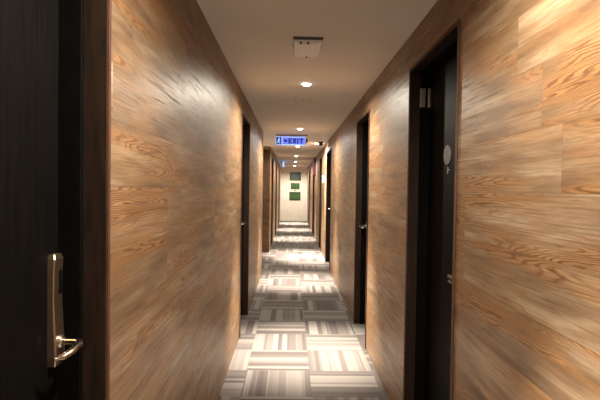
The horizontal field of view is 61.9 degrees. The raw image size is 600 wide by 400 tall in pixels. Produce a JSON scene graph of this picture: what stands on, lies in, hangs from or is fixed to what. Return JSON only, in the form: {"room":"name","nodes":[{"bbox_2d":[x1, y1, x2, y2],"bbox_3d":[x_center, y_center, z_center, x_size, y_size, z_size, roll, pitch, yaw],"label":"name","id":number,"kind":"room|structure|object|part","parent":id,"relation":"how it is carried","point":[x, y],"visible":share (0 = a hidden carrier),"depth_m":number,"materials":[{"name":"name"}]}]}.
{"room":"hotel corridor","nodes":[
{"label":"hotel corridor","id":0,"kind":"room"},
{"bbox_2d":[110,0,262,399],"bbox_3d":[-0.628,0.189,2.920,0.180,2.385,11.050,1,1,-1],"label":"wall","id":1,"kind":"structure","parent":0,"point":[178,104],"depth_m":2.10,"materials":[{"name":"brown wood"}]},
{"bbox_2d":[0,0,111,399],"bbox_3d":[-0.584,0.341,0.871,0.173,2.178,0.912,1,1,-1],"label":"door","id":2,"kind":"structure","parent":1,"relation":"in","point":[55,55],"depth_m":1.25,"materials":[{"name":"brown wood"}]},
{"bbox_3d":[-0.612,0.275,1.257,0.022,0.278,0.052,1,1,-1],"label":"lock plate","id":3,"kind":"part","parent":2,"relation":"part of","materials":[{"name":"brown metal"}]},
{"bbox_3d":[-0.572,0.363,1.220,0.070,0.030,0.097,1,1,-1],"label":"lever","id":4,"kind":"part","parent":2,"relation":"part of","materials":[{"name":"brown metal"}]},
{"bbox_3d":[-0.532,0.344,0.872,0.061,2.174,0.903,1,1,-1],"label":"frame","id":5,"kind":"part","parent":2,"relation":"part of","materials":[{"name":"brown wood"}]},
{"bbox_2d":[239,112,249,337],"bbox_3d":[-0.658,0.236,5.262,0.173,2.178,0.878,1,1,-1],"label":"door","id":6,"kind":"structure","parent":1,"relation":"in","point":[245,162],"depth_m":5.68,"materials":[{"name":"brown wood"}]},
{"bbox_2d":[263,146,280,250],"bbox_3d":[-0.861,-0.139,16.614,0.180,2.385,10.750,1,1,-1],"label":"wall","id":7,"kind":"structure","parent":0,"point":[272,155],"depth_m":14.11,"materials":[{"name":"brown wood"}]},
{"bbox_2d":[262,149,269,252],"bbox_3d":[-0.790,0.024,11.236,0.220,2.315,0.012,1,1,-1],"label":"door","id":8,"kind":"structure","parent":7,"relation":"attached to","point":[266,153],"depth_m":11.23,"materials":[{"name":"brown wood"}]},
{"bbox_2d":[271,158,273,243],"bbox_3d":[-0.783,0.060,12.594,0.173,2.178,0.908,1,1,-1],"label":"door","id":9,"kind":"structure","parent":7,"relation":"in","point":[272,158],"depth_m":13.03,"materials":[{"name":"brown wood"}]},
{"bbox_3d":[-0.732,0.063,12.595,0.061,2.174,0.899,1,1,-1],"label":"frame","id":10,"kind":"part","parent":9,"relation":"part of","materials":[{"name":"brown wood"}]},
{"bbox_2d":[275,165,276,232],"bbox_3d":[-0.837,-0.017,15.792,0.173,2.178,0.908,1,1,-1],"label":"door","id":11,"kind":"structure","parent":7,"relation":"in","point":[276,165],"depth_m":16.22,"materials":[{"name":"brown wood"}]},
{"bbox_2d":[278,169,279,225],"bbox_3d":[-0.904,-0.112,19.741,0.173,2.178,0.908,1,1,-1],"label":"door","id":12,"kind":"structure","parent":7,"relation":"in","point":[279,169],"depth_m":20.16,"materials":[{"name":"brown wood"}]},
{"bbox_2d":[280,167,307,218],"bbox_3d":[-0.272,-0.261,22.089,1.545,2.385,0.180,1,1,-1],"label":"wall","id":13,"kind":"structure","parent":0,"point":[289,209],"depth_m":22.00,"materials":[{"name":"beige paint"}]},
{"bbox_2d":[280,219,306,220],"bbox_3d":[-0.286,0.878,22.020,1.185,0.110,0.012,1,1,-1],"label":"baseboard","id":14,"kind":"structure","parent":13,"relation":"attached to","point":[280,219],"depth_m":22.02,"materials":[{"name":"beige paint"}]},
{"bbox_2d":[289,192,299,199],"bbox_3d":[-0.225,-0.173,21.986,0.485,0.355,0.030,1,1,-1],"label":"framed picture","id":15,"kind":"object","parent":13,"relation":"attached to","point":[292,195],"visible":1,"depth_m":21.98,"materials":[{"name":"green wood"}]},
{"bbox_2d":[291,183,298,188],"bbox_3d":[-0.214,-0.609,21.976,0.380,0.265,0.030,1,1,-1],"label":"framed picture","id":16,"kind":"object","parent":13,"relation":"attached to","point":[293,185],"visible":1,"depth_m":21.97,"materials":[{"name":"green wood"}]},
{"bbox_2d":[290,172,300,180],"bbox_3d":[-0.203,-1.035,21.966,0.490,0.355,0.030,1,1,-1],"label":"framed picture","id":17,"kind":"object","parent":13,"relation":"attached to","point":[293,175],"visible":1,"depth_m":21.96,"materials":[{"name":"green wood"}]},
{"bbox_2d":[218,221,388,399],"bbox_3d":[-0.947,1.276,9.719,3.280,0.120,24.960,1,1,-1],"label":"floor","id":18,"kind":"structure","parent":0,"point":[299,339],"depth_m":4.85,"materials":[{"name":"carpet"}]},
{"bbox_2d":[197,0,437,166],"bbox_3d":[-0.910,-1.228,9.659,3.280,0.120,24.960,1,1,-1],"label":"ceiling","id":19,"kind":"structure","parent":0,"point":[255,37],"depth_m":3.44,"materials":[{"name":"paint"}]},
{"bbox_2d":[275,134,307,145],"bbox_3d":[-0.144,-1.039,8.696,0.563,0.190,0.060,1,1,-1],"label":"exit sign","id":20,"kind":"object","parent":19,"relation":"hanging from","point":[281,139],"visible":1,"depth_m":8.67,"materials":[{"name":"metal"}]},
{"bbox_3d":[-0.367,-1.028,8.670,0.094,0.128,0.003,1,1,-1],"label":"pictogram panel","id":21,"kind":"part","parent":20,"relation":"part of","materials":[{"name":"teal"}]},
{"bbox_2d":[301,82,311,85],"bbox_3d":[0.058,-1.020,4.428,0.104,0.020,0.104,1,1,-1],"label":"recessed light","id":22,"kind":"object","parent":19,"relation":"in","point":[305,83],"visible":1,"depth_m":4.40,"materials":[{"name":"white plastic"}]},
{"bbox_2d":[293,37,322,57],"bbox_3d":[0.048,-0.985,3.246,0.190,0.034,0.375,1,1,-1],"label":"ceiling box","id":23,"kind":"object","parent":19,"relation":"attached to","point":[306,47],"visible":1,"depth_m":3.15,"materials":[{"name":"plastic"}]},
{"bbox_3d":[0.047,-0.974,3.246,0.124,0.007,0.305,1,1,-1],"label":"panel","id":24,"kind":"part","parent":23,"relation":"part of","materials":[{"name":"beige plastic"}]},
{"bbox_2d":[307,0,599,399],"bbox_3d":[0.621,0.046,9.716,0.180,2.385,24.600,1,1,-1],"label":"wall","id":25,"kind":"structure","parent":0,"point":[527,300],"depth_m":1.65,"materials":[{"name":"brown wood"}]},
{"bbox_2d":[308,170,309,223],"bbox_3d":[0.438,-0.092,19.714,0.173,2.178,1.008,1,1,-1],"label":"door","id":26,"kind":"structure","parent":25,"relation":"in","point":[309,170],"depth_m":20.19,"materials":[{"name":"brown wood"}]},
{"bbox_2d":[312,175,314,232],"bbox_3d":[0.506,0.004,15.716,0.173,2.178,1.008,1,1,-1],"label":"door","id":27,"kind":"structure","parent":25,"relation":"in","point":[313,175],"depth_m":16.21,"materials":[{"name":"brown wood"}]},
{"bbox_2d":[313,158,315,174],"bbox_3d":[0.427,-0.987,14.840,0.060,0.480,0.600,1,1,-1],"label":"wall panel","id":28,"kind":"object","parent":25,"relation":"attached to","point":[314,159],"visible":1,"depth_m":14.54,"materials":[{"name":"pink"}]},
{"bbox_2d":[319,158,321,250],"bbox_3d":[0.570,0.094,11.967,0.173,2.178,0.808,1,1,-1],"label":"door","id":29,"kind":"structure","parent":25,"relation":"in","point":[320,188],"depth_m":12.35,"materials":[{"name":"brown wood"}]},
{"bbox_2d":[325,148,331,270],"bbox_3d":[0.613,0.155,9.423,0.173,2.178,1.098,1,1,-1],"label":"door","id":30,"kind":"structure","parent":25,"relation":"in","point":[329,153],"depth_m":9.95,"materials":[{"name":"brown wood"}]},
{"bbox_2d":[353,110,369,348],"bbox_3d":[0.689,0.262,4.980,0.173,2.178,0.868,1,1,-1],"label":"door","id":31,"kind":"structure","parent":25,"relation":"in","point":[363,124],"depth_m":5.38,"materials":[{"name":"brown wood"}]},
{"bbox_2d":[403,19,460,399],"bbox_3d":[0.730,0.320,2.566,0.173,2.178,0.888,1,1,-1],"label":"door","id":32,"kind":"structure","parent":25,"relation":"in","point":[433,107],"depth_m":2.87,"materials":[{"name":"brown wood"}]},
{"bbox_3d":[0.768,-0.234,2.604,0.005,0.104,0.116,1,1,-1],"label":"room plate","id":33,"kind":"part","parent":32,"relation":"part of","materials":[{"name":"metal"}]}
]}

